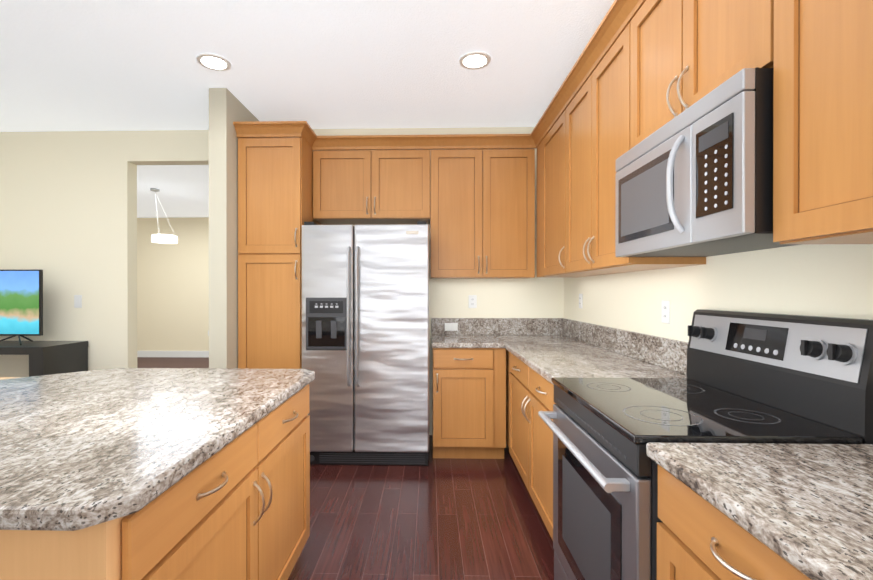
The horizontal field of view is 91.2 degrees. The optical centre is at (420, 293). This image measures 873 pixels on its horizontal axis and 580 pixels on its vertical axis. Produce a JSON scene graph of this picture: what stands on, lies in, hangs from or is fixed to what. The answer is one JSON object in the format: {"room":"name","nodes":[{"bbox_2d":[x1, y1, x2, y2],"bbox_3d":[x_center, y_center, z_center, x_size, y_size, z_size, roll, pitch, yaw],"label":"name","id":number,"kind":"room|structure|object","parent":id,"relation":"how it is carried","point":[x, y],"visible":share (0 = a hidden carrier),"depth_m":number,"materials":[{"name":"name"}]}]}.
{"room":"kitchen","nodes":[
{"label":"kitchen","id":0,"kind":"room"},
{"bbox_2d":[137,217,208,350],"bbox_3d":[-3.873,-0.120,8.489,6.260,2.770,0.130,0,0,1],"label":"wall","id":1,"kind":"structure","parent":0,"point":[172,297],"depth_m":8.43,"materials":[{"name":"beige paint"}]},
{"bbox_2d":[137,351,208,356],"bbox_3d":[-3.874,1.201,8.419,6.000,0.130,0.015,0,0,1],"label":"baseboard","id":2,"kind":"structure","parent":1,"relation":"attached to","point":[172,353],"depth_m":8.43,"materials":[{"name":"white"}]},
{"bbox_2d":[209,88,258,367],"bbox_3d":[-1.458,-0.106,3.489,0.130,2.770,0.790,0,0,1],"label":"wall","id":3,"kind":"structure","parent":0,"point":[227,108],"depth_m":3.10,"materials":[{"name":"beige paint"}]},
{"bbox_2d":[0,127,563,434],"bbox_3d":[-1.647,-0.107,3.953,6.130,2.770,0.130,0,0,1],"label":"wall","id":4,"kind":"structure","parent":0,"point":[68,213],"depth_m":3.92,"materials":[{"name":"beige paint"}]},
{"bbox_2d":[74,295,81,307],"bbox_3d":[-3.143,0.073,3.920,0.072,0.116,0.009,0,0,1],"label":"light switch","id":5,"kind":"object","parent":4,"relation":"attached to","point":[77,301],"visible":1,"depth_m":3.92,"materials":[{"name":"white plastic"}]},
{"bbox_2d":[305,132,534,278],"bbox_3d":[0.017,-0.709,3.640,1.860,1.155,0.407,0,0,1],"label":"upper cabinet","id":6,"kind":"object","parent":4,"relation":"attached to","point":[474,209],"depth_m":3.52,"materials":[{"name":"brown wood"}]},
{"bbox_2d":[469,295,476,307],"bbox_3d":[0.472,0.073,3.833,0.072,0.116,0.008,0,0,1],"label":"electrical outlet","id":7,"kind":"object","parent":4,"relation":"attached to","point":[472,301],"visible":1,"depth_m":3.83,"materials":[{"name":"white plastic"}]},
{"bbox_2d":[0,0,614,217],"bbox_3d":[-2.871,-1.514,2.944,8.670,0.050,11.500,0,0,1],"label":"ceiling","id":8,"kind":"structure","parent":0,"point":[100,65],"depth_m":2.77,"materials":[{"name":"white paint"}]},
{"bbox_2d":[150,188,177,243],"bbox_3d":[-3.680,-1.112,6.115,0.360,0.771,0.324,0,0,1],"label":"chandelier","id":9,"kind":"object","parent":8,"relation":"hanging from","point":[164,238],"visible":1,"depth_m":6.03,"materials":[{"name":"white glass"}]},
{"bbox_2d":[196,53,230,70],"bbox_3d":[-1.321,-1.480,2.736,0.200,0.010,0.200,0,0,1],"label":"recessed light","id":10,"kind":"object","parent":8,"relation":"in","point":[211,61],"visible":0.98,"depth_m":2.73,"materials":[{"name":"white"}]},
{"bbox_2d":[459,51,490,69],"bbox_3d":[0.349,-1.480,2.716,0.200,0.010,0.200,0,0,1],"label":"recessed light","id":11,"kind":"object","parent":8,"relation":"in","point":[474,60],"visible":1,"depth_m":2.70,"materials":[{"name":"white"}]},
{"bbox_2d":[137,357,553,579],"bbox_3d":[-2.871,1.304,2.952,8.670,0.053,11.500,0,0,1],"label":"floor","id":12,"kind":"structure","parent":0,"point":[454,519],"depth_m":2.38,"materials":[{"name":"brown wood"}]},
{"bbox_2d":[0,341,87,376],"bbox_3d":[-3.739,0.856,3.692,1.400,0.845,0.460,0,0,1],"label":"console table","id":13,"kind":"object","parent":12,"relation":"on","point":[51,357],"visible":0.47,"depth_m":3.58,"materials":[{"name":"black wood"}]},
{"bbox_2d":[0,270,42,344],"bbox_3d":[-3.756,0.113,3.699,0.985,0.638,0.248,0,0,1],"label":"tv","id":14,"kind":"object","parent":13,"relation":"on","point":[21,303],"visible":0.96,"depth_m":3.67,"materials":[{"name":"black plastic"}]},
{"bbox_2d":[0,377,309,579],"bbox_3d":[-1.325,0.851,1.455,1.634,0.868,1.295,0,0,1],"label":"base cabinet","id":15,"kind":"object","parent":12,"relation":"on","point":[238,508],"visible":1,"depth_m":1.15,"materials":[{"name":"brown wood"}]},
{"bbox_2d":[0,368,314,530],"bbox_3d":[-1.356,0.395,1.452,1.673,0.041,1.380,0,0,1],"label":"countertop","id":16,"kind":"structure","parent":15,"relation":"on","point":[81,450],"depth_m":1.17,"materials":[{"name":"stone"}]},
{"bbox_2d":[233,121,321,368],"bbox_3d":[-1.114,-0.004,3.530,0.551,2.565,0.685,0,0,1],"label":"pantry cabinet","id":17,"kind":"object","parent":12,"relation":"on","point":[275,194],"depth_m":3.25,"materials":[{"name":"brown wood"}]},
{"bbox_2d":[302,221,428,465],"bbox_3d":[-0.399,0.371,3.459,0.948,1.808,0.740,0,0,1],"label":"fridge","id":18,"kind":"object","parent":12,"relation":"on","point":[365,323],"visible":0.92,"depth_m":3.15,"materials":[{"name":"grey metal"}]},
{"bbox_2d":[432,348,505,458],"bbox_3d":[0.380,0.844,3.507,0.553,0.870,0.663,0,0,1],"label":"base cabinet","id":19,"kind":"object","parent":12,"relation":"on","point":[468,403],"visible":1,"depth_m":3.22,"materials":[{"name":"brown wood"}]},
{"bbox_2d":[506,350,555,539],"bbox_3d":[0.942,0.847,2.483,0.617,0.870,1.251,0,0,1],"label":"base cabinet","id":20,"kind":"object","parent":12,"relation":"on","point":[529,397],"visible":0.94,"depth_m":2.34,"materials":[{"name":"brown wood"}]},
{"bbox_2d":[431,318,687,384],"bbox_3d":[0.668,0.317,2.844,1.182,0.188,1.973,0,0,1],"label":"countertop","id":21,"kind":"structure","parent":20,"relation":"on","point":[548,349],"depth_m":2.75,"materials":[{"name":"stone"}]},
{"bbox_2d":[445,323,457,330],"bbox_3d":[0.278,0.298,3.817,0.115,0.070,0.006,0,0,1],"label":"outlet","id":22,"kind":"object","parent":21,"relation":"attached to","point":[451,326],"visible":1,"depth_m":3.82,"materials":[{"name":"white plastic"}]},
{"bbox_2d":[538,309,872,579],"bbox_3d":[0.860,0.677,1.469,0.729,1.215,0.754,0,0,1],"label":"range","id":23,"kind":"object","parent":12,"relation":"on","point":[753,377],"visible":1,"depth_m":1.31,"materials":[{"name":"grey metal"}]},
{"bbox_2d":[657,465,810,579],"bbox_3d":[0.893,0.853,0.461,0.617,0.870,1.236,0,0,1],"label":"base cabinet","id":24,"kind":"object","parent":12,"relation":"on","point":[699,537],"visible":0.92,"depth_m":0.87,"materials":[{"name":"brown wood"}]},
{"bbox_2d":[646,442,872,579],"bbox_3d":[0.867,0.325,-0.104,0.642,0.188,2.376,0,0,1],"label":"countertop","id":25,"kind":"structure","parent":24,"relation":"on","point":[806,510],"depth_m":0.81,"materials":[{"name":"stone"}]},
{"bbox_2d":[564,244,872,341],"bbox_3d":[1.272,-0.098,0.557,0.130,2.770,6.520,0,0,1],"label":"wall","id":26,"kind":"structure","parent":0,"point":[828,280],"depth_m":1.67,"materials":[{"name":"beige paint"}]},
{"bbox_2d":[537,143,540,276],"bbox_3d":[1.108,-0.661,3.361,0.327,1.060,0.248,0,0,1],"label":"upper cabinet","id":27,"kind":"object","parent":26,"relation":"attached to","point":[539,146],"depth_m":3.40,"materials":[{"name":"brown wood"}]},
{"bbox_2d":[525,0,645,148],"bbox_3d":[0.871,-1.232,1.109,0.078,0.094,4.810,0,0,1],"label":"crown molding","id":28,"kind":"structure","parent":27,"relation":"on","point":[617,19],"depth_m":2.27,"materials":[{"name":"brown wood"}]},
{"bbox_2d":[541,116,585,276],"bbox_3d":[1.099,-0.659,2.977,0.327,1.060,0.644,0,0,1],"label":"upper cabinet","id":29,"kind":"object","parent":26,"relation":"attached to","point":[551,144],"depth_m":3.08,"materials":[{"name":"brown wood"}]},
{"bbox_2d":[579,294,582,307],"bbox_3d":[1.270,0.059,3.378,0.008,0.116,0.072,0,0,1],"label":"electrical outlet","id":30,"kind":"object","parent":26,"relation":"attached to","point":[580,300],"visible":1,"depth_m":3.36,"materials":[{"name":"white plastic"}]},
{"bbox_2d":[561,13,705,275],"bbox_3d":[1.082,-0.658,2.282,0.327,1.060,1.005,0,0,1],"label":"upper cabinet","id":31,"kind":"object","parent":26,"relation":"attached to","point":[597,125],"depth_m":2.22,"materials":[{"name":"brown wood"}]},
{"bbox_2d":[662,300,669,323],"bbox_3d":[1.241,0.093,2.159,0.008,0.116,0.072,0,0,1],"label":"electrical outlet","id":32,"kind":"object","parent":26,"relation":"attached to","point":[665,311],"visible":1,"depth_m":2.15,"materials":[{"name":"white plastic"}]},
{"bbox_2d":[633,0,768,146],"bbox_3d":[1.062,-0.885,1.460,0.327,0.600,0.768,0,0,1],"label":"upper cabinet","id":33,"kind":"object","parent":26,"relation":"attached to","point":[662,63],"depth_m":1.43,"materials":[{"name":"brown wood"}]},
{"bbox_2d":[615,67,800,256],"bbox_3d":[1.004,-0.366,1.463,0.444,0.422,0.756,0,0,1],"label":"microwave","id":34,"kind":"object","parent":33,"relation":"attached to","point":[695,179],"visible":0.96,"depth_m":1.26,"materials":[{"name":"silver metal"}]},
{"bbox_2d":[769,0,872,243],"bbox_3d":[1.040,-0.653,0.568,0.327,1.060,1.145,0,0,1],"label":"upper cabinet","id":35,"kind":"object","parent":26,"relation":"attached to","point":[821,51],"depth_m":0.95,"materials":[{"name":"brown wood"}]}
]}

